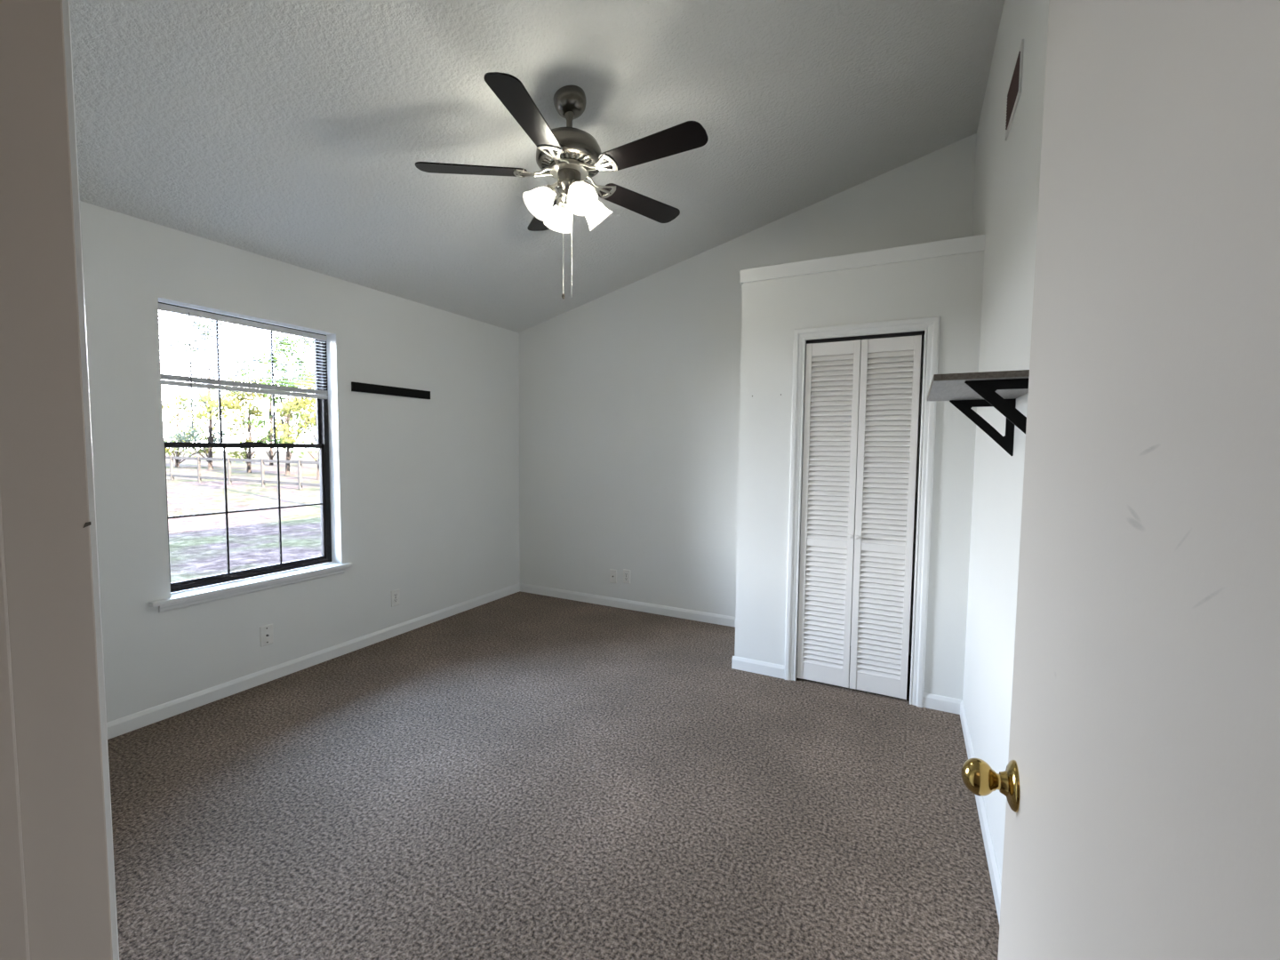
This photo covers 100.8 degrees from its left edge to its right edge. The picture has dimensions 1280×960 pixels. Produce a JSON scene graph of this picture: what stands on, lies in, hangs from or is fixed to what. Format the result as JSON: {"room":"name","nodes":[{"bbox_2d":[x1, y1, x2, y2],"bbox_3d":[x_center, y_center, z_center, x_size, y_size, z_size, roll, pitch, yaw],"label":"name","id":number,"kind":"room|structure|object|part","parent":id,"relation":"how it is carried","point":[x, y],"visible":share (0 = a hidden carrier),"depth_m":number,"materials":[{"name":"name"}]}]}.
{"room":"empty bedroom","nodes":[
{"label":"empty bedroom","id":0,"kind":"room"},
{"bbox_2d":[172,563,321,592],"bbox_3d":[-2.453,0.094,2.931,0.020,2.800,9.000,2,4,27],"label":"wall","id":1,"kind":"structure","parent":0,"point":[321,564],"depth_m":3.15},
{"bbox_2d":[80,200,519,722],"bbox_3d":[-2.099,-0.064,3.405,0.170,2.467,4.060,2,4,27],"label":"wall","id":2,"kind":"structure","parent":0,"point":[424,492],"depth_m":3.37,"materials":[{"name":"paint"}]},
{"bbox_2d":[158,302,331,592],"bbox_3d":[-2.293,-0.178,3.118,0.065,1.500,0.910,2,4,27],"label":"window","id":3,"kind":"structure","parent":2,"relation":"in","point":[321,404],"depth_m":3.26,"materials":[{"name":"black metal"}]},
{"bbox_2d":[158,303,327,428],"bbox_3d":[-2.226,-0.597,3.052,0.042,0.621,0.872,2,4,27],"label":"window blind","id":4,"kind":"object","parent":3,"relation":"attached to","point":[264,388],"visible":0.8,"depth_m":2.98,"materials":[{"name":"white plastic"}]},
{"bbox_3d":[-2.353,-0.688,2.811,0.028,0.378,0.002,2,4,27],"label":"ladder cord","id":5,"kind":"part","parent":4,"relation":"part of","materials":[{"name":"white fabric"}]},
{"bbox_3d":[-2.233,-0.516,3.061,0.026,0.024,0.861,2,4,27],"label":"rail","id":6,"kind":"part","parent":4,"relation":"part of","materials":[{"name":"white plastic"}]},
{"bbox_3d":[-2.228,-0.701,3.055,0.028,0.378,0.002,2,4,27],"label":"ladder cord","id":7,"kind":"part","parent":4,"relation":"part of","materials":[{"name":"white fabric"}]},
{"bbox_3d":[-2.103,-0.715,3.300,0.028,0.378,0.002,2,4,27],"label":"ladder cord","id":8,"kind":"part","parent":4,"relation":"part of","materials":[{"name":"white fabric"}]},
{"bbox_3d":[-2.304,-0.553,3.102,0.020,0.730,0.850,2,4,27],"label":"sash","id":9,"kind":"part","parent":3,"relation":"part of","materials":[{"name":"brown metal"}]},
{"bbox_3d":[-2.287,0.167,3.133,0.022,0.770,0.850,2,4,27],"label":"sash","id":10,"kind":"part","parent":3,"relation":"part of","materials":[{"name":"glass"}]},
{"bbox_2d":[148,561,352,607],"bbox_3d":[-2.217,0.586,3.097,0.145,0.022,1.048,2,4,27],"label":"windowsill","id":11,"kind":"structure","parent":2,"relation":"attached to","point":[227,587],"depth_m":3.00,"materials":[{"name":"paint"}]},
{"bbox_2d":[158,568,344,613],"bbox_3d":[-2.185,0.620,3.083,0.017,0.044,0.973,2,4,27],"label":"trim","id":12,"kind":"structure","parent":2,"relation":"attached to","point":[244,591],"depth_m":2.99,"materials":[{"name":"paint"}]},
{"bbox_2d":[259,624,273,647],"bbox_3d":[-2.185,0.911,3.107,0.018,0.118,0.070,2,4,27],"label":"cable wall plate","id":13,"kind":"object","parent":2,"relation":"attached to","point":[267,637],"visible":1,"depth_m":3.10,"materials":[{"name":"white plastic"}]},
{"bbox_2d":[106,583,519,739],"bbox_3d":[-2.028,1.131,3.440,0.012,0.078,3.811,2,4,27],"label":"baseboard","id":14,"kind":"structure","parent":2,"relation":"attached to","point":[132,722],"depth_m":3.17,"materials":[{"name":"paint"}]},
{"bbox_2d":[351,381,430,399],"bbox_3d":[-1.768,-0.637,3.802,0.019,0.062,0.638,2,4,27],"label":"wall rail","id":15,"kind":"object","parent":2,"relation":"attached to","point":[357,387],"visible":1,"depth_m":3.76,"materials":[{"name":"black metal"}]},
{"bbox_2d":[391,588,399,607],"bbox_3d":[-1.793,0.864,3.885,0.008,0.118,0.070,2,4,27],"label":"power outlet","id":16,"kind":"object","parent":2,"relation":"attached to","point":[395,594],"visible":1,"depth_m":3.88,"materials":[{"name":"white plastic"}]},
{"bbox_2d":[69,0,1004,332],"bbox_3d":[-0.413,-1.748,2.452,3.916,1.129,4.060,2,4,27],"label":"ceiling","id":17,"kind":"structure","parent":0,"point":[295,132],"depth_m":2.42,"materials":[{"name":"white paint"}]},
{"bbox_2d":[415,72,708,299],"bbox_3d":[-0.287,-1.269,2.354,1.243,0.894,1.274,2,4,27],"label":"ceiling fan","id":18,"kind":"object","parent":17,"relation":"hanging from","point":[569,155],"visible":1,"depth_m":2.29,"materials":[{"name":"black wood"}]},
{"bbox_3d":[-0.741,-1.370,2.341,0.480,0.031,0.134,0,3,-5],"label":"blade","id":19,"kind":"part","parent":18,"relation":"part of","materials":[{"name":"black wood"}]},
{"bbox_3d":[-0.413,-1.344,1.964,0.134,0.031,0.480,1,4,13],"label":"blade","id":20,"kind":"part","parent":18,"relation":"part of","materials":[{"name":"black wood"}]},
{"bbox_3d":[-0.430,-1.374,2.368,0.088,0.034,0.067,0,3,-5],"label":"iron arm","id":21,"kind":"part","parent":18,"relation":"part of","materials":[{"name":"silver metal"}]},
{"bbox_3d":[-0.425,-1.243,2.331,0.058,0.075,0.066,2,4,27],"label":"light bulb","id":22,"kind":"part","parent":18,"relation":"part of","materials":[{"name":"white glass"}]},
{"bbox_3d":[-0.483,-1.394,2.768,0.134,0.031,0.480,-1,4,-23],"label":"blade","id":23,"kind":"part","parent":18,"relation":"part of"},
{"bbox_3d":[-0.373,-1.252,2.491,0.066,0.075,0.058,2,4,27],"label":"light bulb","id":24,"kind":"part","parent":18,"relation":"part of","materials":[{"name":"white glass"}]},
{"bbox_3d":[-0.350,-1.368,2.273,0.067,0.034,0.095,2,4,27],"label":"iron arm","id":25,"kind":"part","parent":18,"relation":"part of","materials":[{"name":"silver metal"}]},
{"bbox_3d":[-0.347,-1.080,2.400,0.004,0.468,0.003,2,4,27],"label":"pull chain","id":26,"kind":"part","parent":18,"relation":"part of","materials":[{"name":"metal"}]},
{"bbox_3d":[-0.310,-1.057,2.409,0.004,0.435,0.003,2,4,27],"label":"pull chain","id":27,"kind":"part","parent":18,"relation":"part of","materials":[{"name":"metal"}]},
{"bbox_3d":[-0.264,-1.238,2.279,0.066,0.075,0.058,2,4,27],"label":"light bulb","id":28,"kind":"part","parent":18,"relation":"part of","materials":[{"name":"white glass"}]},
{"bbox_3d":[-0.220,-1.369,2.322,0.090,0.034,0.066,2,4,27],"label":"iron arm","id":29,"kind":"part","parent":18,"relation":"part of","materials":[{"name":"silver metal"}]},
{"bbox_3d":[-0.232,-1.377,2.451,0.088,0.034,0.067,-2,5,-41],"label":"iron arm","id":30,"kind":"part","parent":18,"relation":"part of","materials":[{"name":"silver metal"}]},
{"bbox_3d":[-0.212,-1.247,2.440,0.058,0.075,0.066,2,4,27],"label":"light bulb","id":31,"kind":"part","parent":18,"relation":"part of","materials":[{"name":"white glass"}]},
{"bbox_3d":[0.004,-1.382,2.656,0.480,0.031,0.134,-2,5,-41],"label":"blade","id":32,"kind":"part","parent":18,"relation":"part of","materials":[{"name":"black wood"}]},
{"bbox_3d":[0.047,-1.351,2.159,0.480,0.031,0.134,3,4,31],"label":"blade","id":33,"kind":"part","parent":18,"relation":"part of","materials":[{"name":"black wood"}]},
{"bbox_2d":[107,591,999,959],"bbox_3d":[-0.605,1.308,1.898,4.296,0.060,5.520,2,4,27],"label":"floor","id":34,"kind":"structure","parent":0,"point":[519,775],"depth_m":2.04,"materials":[{"name":"beige carpet"}]},
{"bbox_2d":[518,133,976,655],"bbox_3d":[0.490,-0.545,4.272,3.626,3.373,0.120,2,4,27],"label":"wall","id":35,"kind":"structure","parent":0,"point":[629,396],"depth_m":4.35,"materials":[{"name":"paint"}]},
{"bbox_2d":[609,568,616,583],"bbox_3d":[-0.238,0.845,4.642,0.070,0.118,0.018,2,4,27],"label":"cable wall plate","id":36,"kind":"object","parent":35,"relation":"attached to","point":[612,572],"visible":1,"depth_m":4.64,"materials":[{"name":"white plastic"}]},
{"bbox_2d":[623,568,630,583],"bbox_3d":[-0.117,0.836,4.585,0.070,0.118,0.008,2,4,27],"label":"power outlet","id":37,"kind":"object","parent":35,"relation":"attached to","point":[626,572],"visible":1,"depth_m":4.58,"materials":[{"name":"white plastic"}]},
{"bbox_2d":[519,583,735,627],"bbox_3d":[-0.112,1.080,4.595,2.378,0.078,0.012,2,4,27],"label":"baseboard","id":38,"kind":"structure","parent":35,"relation":"attached to","point":[651,608],"depth_m":4.56,"materials":[{"name":"paint"}]},
{"bbox_2d":[734,250,983,699],"bbox_3d":[1.344,-0.026,3.366,1.248,2.464,0.769,2,4,27],"label":"wall","id":39,"kind":"structure","parent":0,"point":[949,288],"depth_m":2.99,"materials":[{"name":"paint"}]},
{"bbox_2d":[731,656,784,679],"bbox_3d":[0.735,1.167,3.305,0.328,0.078,0.012,2,4,27],"label":"baseboard","id":40,"kind":"structure","parent":39,"relation":"attached to","point":[740,663],"depth_m":3.30,"materials":[{"name":"paint"}]},
{"bbox_2d":[796,330,924,699],"bbox_3d":[1.230,0.202,3.013,0.612,2.019,0.057,2,4,27],"label":"door","id":41,"kind":"structure","parent":39,"relation":"in","point":[889,365],"depth_m":3.01,"materials":[{"name":"paint"}]},
{"bbox_2d":[784,316,939,707],"bbox_3d":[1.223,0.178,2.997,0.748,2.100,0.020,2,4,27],"label":"trim","id":42,"kind":"structure","parent":39,"relation":"attached to","point":[931,325],"depth_m":2.89,"materials":[{"name":"paint"}]},
{"bbox_2d":[740,234,985,284],"bbox_3d":[1.348,-1.236,3.291,1.260,0.078,0.780,2,4,27],"label":"trim","id":43,"kind":"structure","parent":39,"relation":"on","point":[973,244],"depth_m":2.90,"materials":[{"name":"paint"}]},
{"bbox_2d":[922,692,961,714],"bbox_3d":[1.629,1.204,2.851,0.184,0.078,0.012,2,4,27],"label":"baseboard","id":44,"kind":"structure","parent":39,"relation":"attached to","point":[938,702],"depth_m":2.85,"materials":[{"name":"paint"}]},
{"bbox_2d":[962,0,1048,881],"bbox_3d":[1.265,-0.380,1.672,0.120,3.373,4.060,2,4,27],"label":"wall","id":45,"kind":"structure","parent":0,"point":[1007,177],"depth_m":1.96,"materials":[{"name":"paint"}]},
{"bbox_2d":[927,369,1029,455],"bbox_3d":[0.969,-0.168,1.516,0.252,0.203,0.600,2,4,27],"label":"wall shelf","id":46,"kind":"object","parent":45,"relation":"attached to","point":[1000,390],"visible":0.72,"depth_m":1.34,"materials":[{"name":"black paint"}]},
{"bbox_2d":[960,699,1001,922],"bbox_3d":[1.018,1.281,1.464,0.012,0.078,3.043,2,4,27],"label":"baseboard","id":47,"kind":"structure","parent":45,"relation":"attached to","point":[993,867],"depth_m":1.86,"materials":[{"name":"paint"}]},
{"bbox_2d":[1005,39,1023,140],"bbox_3d":[1.385,-1.433,1.966,0.009,0.180,0.315,2,4,27],"label":"air vent","id":48,"kind":"object","parent":45,"relation":"in","point":[1014,92],"visible":1,"depth_m":1.92,"materials":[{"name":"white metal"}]},
{"bbox_3d":[-1.293,-0.351,0.774,3.626,3.373,0.120,2,4,27],"label":"wall","id":49,"kind":"structure","parent":0,"visible":0},
{"bbox_2d":[0,493,30,959],"bbox_3d":[-0.138,0.360,0.208,0.777,2.045,0.051,2,4,27],"label":"trim","id":50,"kind":"structure","parent":49,"relation":"attached to","point":[14,945],"depth_m":0.39,"materials":[{"name":"paint"}]},
{"bbox_2d":[0,0,119,959],"bbox_3d":[-0.132,0.349,0.221,0.817,2.065,0.120,2,4,27],"label":"trim","id":51,"kind":"structure","parent":49,"relation":"attached to","point":[44,497],"depth_m":0.41,"materials":[{"name":"paint"}]},
{"bbox_2d":[83,521,91,527],"bbox_3d":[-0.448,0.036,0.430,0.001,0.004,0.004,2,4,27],"label":"strike plate","id":52,"kind":"object","parent":49,"relation":"attached to","point":[86,524],"depth_m":0.43,"materials":[{"name":"black metal"}]},
{"bbox_2d":[960,0,1279,959],"bbox_3d":[0.393,0.350,0.440,0.163,2.023,0.748,2,4,27],"label":"door","id":53,"kind":"structure","parent":49,"relation":"in","point":[1140,782],"depth_m":0.36,"materials":[{"name":"paint"}]},
{"label":"outside","id":54,"kind":"structure","parent":0,"visible":0},
{"bbox_2d":[165,450,321,582],"bbox_3d":[-59.099,-1.615,45.765,139.810,0.100,200.000,2,4,27],"label":"ground","id":55,"kind":"structure","parent":54,"point":[197,545],"depth_m":12.26,"materials":[{"name":"grass"},{"name":"soil"}]},
{"bbox_2d":[162,394,219,467],"bbox_3d":[-32.605,-3.498,37.876,4.668,5.286,4.636,2,4,27],"label":"tree","id":56,"kind":"object","parent":55,"relation":"on","point":[177,414],"visible":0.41,"depth_m":37.59,"materials":[{"name":"green plant"}]},
{"bbox_2d":[160,320,256,469],"bbox_3d":[-28.231,-5.645,34.848,5.280,9.975,5.759,2,4,27],"label":"tree","id":57,"kind":"object","parent":55,"relation":"on","point":[212,438],"visible":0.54,"depth_m":34.48,"materials":[{"name":"green plant"}]},
{"bbox_2d":[185,376,291,472],"bbox_3d":[-23.200,-3.297,31.204,5.386,5.841,5.127,2,4,27],"label":"tree","id":58,"kind":"object","parent":55,"relation":"on","point":[236,405],"visible":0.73,"depth_m":30.75,"materials":[{"name":"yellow plant"}]},
{"bbox_2d":[165,456,319,489],"bbox_3d":[-19.317,-0.461,23.209,39.300,1.120,0.100,2,4,27],"label":"rail fence","id":59,"kind":"object","parent":55,"relation":"on","point":[300,484],"visible":0.3,"depth_m":21.57,"materials":[{"name":"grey wood"}]},
{"bbox_3d":[-21.500,-0.550,24.317,0.100,1.120,0.100,2,4,27],"label":"post","id":60,"kind":"part","parent":59,"relation":"part of","materials":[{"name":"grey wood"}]},
{"bbox_3d":[-19.317,-0.461,23.209,0.100,1.120,0.100,2,4,27],"label":"post","id":61,"kind":"part","parent":59,"relation":"part of","materials":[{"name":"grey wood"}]},
{"bbox_3d":[-17.134,-0.372,22.100,0.100,1.120,0.100,2,4,27],"label":"post","id":62,"kind":"part","parent":59,"relation":"part of","materials":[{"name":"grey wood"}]},
{"bbox_3d":[-19.312,-0.935,23.180,39.200,0.110,0.040,2,4,27],"label":"rail","id":63,"kind":"part","parent":59,"relation":"part of","materials":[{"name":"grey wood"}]},
{"bbox_3d":[-19.320,-0.116,23.229,39.200,0.110,0.040,2,4,27],"label":"rail","id":64,"kind":"part","parent":59,"relation":"part of","materials":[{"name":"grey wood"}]},
{"bbox_3d":[-14.950,-0.282,20.992,0.100,1.120,0.100,2,4,27],"label":"post","id":65,"kind":"part","parent":59,"relation":"part of","materials":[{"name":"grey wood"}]},
{"bbox_3d":[-12.767,-0.193,19.884,0.100,1.120,0.100,2,4,27],"label":"post","id":66,"kind":"part","parent":59,"relation":"part of","materials":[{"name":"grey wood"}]},
{"bbox_2d":[215,352,296,465],"bbox_3d":[-29.812,-5.608,42.734,5.230,8.917,4.707,1,3,7],"label":"tree","id":67,"kind":"object","parent":55,"relation":"on","point":[270,440],"visible":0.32,"depth_m":42.47,"materials":[{"name":"green plant"}]},
{"bbox_2d":[241,325,310,363],"bbox_3d":[-6.901,-2.656,13.162,4.418,6.976,6.194,-2,5,-41],"label":"shade tree","id":68,"kind":"object","parent":55,"relation":"on","point":[242,325],"visible":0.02,"depth_m":11.07,"materials":[{"name":"green plant"}]},
{"bbox_2d":[244,335,317,475],"bbox_3d":[-19.335,-4.094,28.939,4.008,7.784,3.990,2,4,27],"label":"tree","id":69,"kind":"object","parent":55,"relation":"on","point":[287,420],"visible":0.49,"depth_m":28.78,"materials":[{"name":"green plant"}]},
{"bbox_2d":[261,370,319,479],"bbox_3d":[-15.873,-2.558,25.324,3.241,5.210,4.726,-1,4,-27],"label":"tree","id":70,"kind":"object","parent":55,"relation":"on","point":[298,404],"visible":0.46,"depth_m":24.86,"materials":[{"name":"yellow plant"}]},
{"bbox_2d":[291,336,315,429],"bbox_3d":[-20.107,-5.768,35.148,5.470,10.359,5.674,2,4,27],"label":"tree","id":71,"kind":"object","parent":55,"relation":"on","point":[303,337],"visible":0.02,"depth_m":34.11,"materials":[{"name":"green plant"}]}
]}

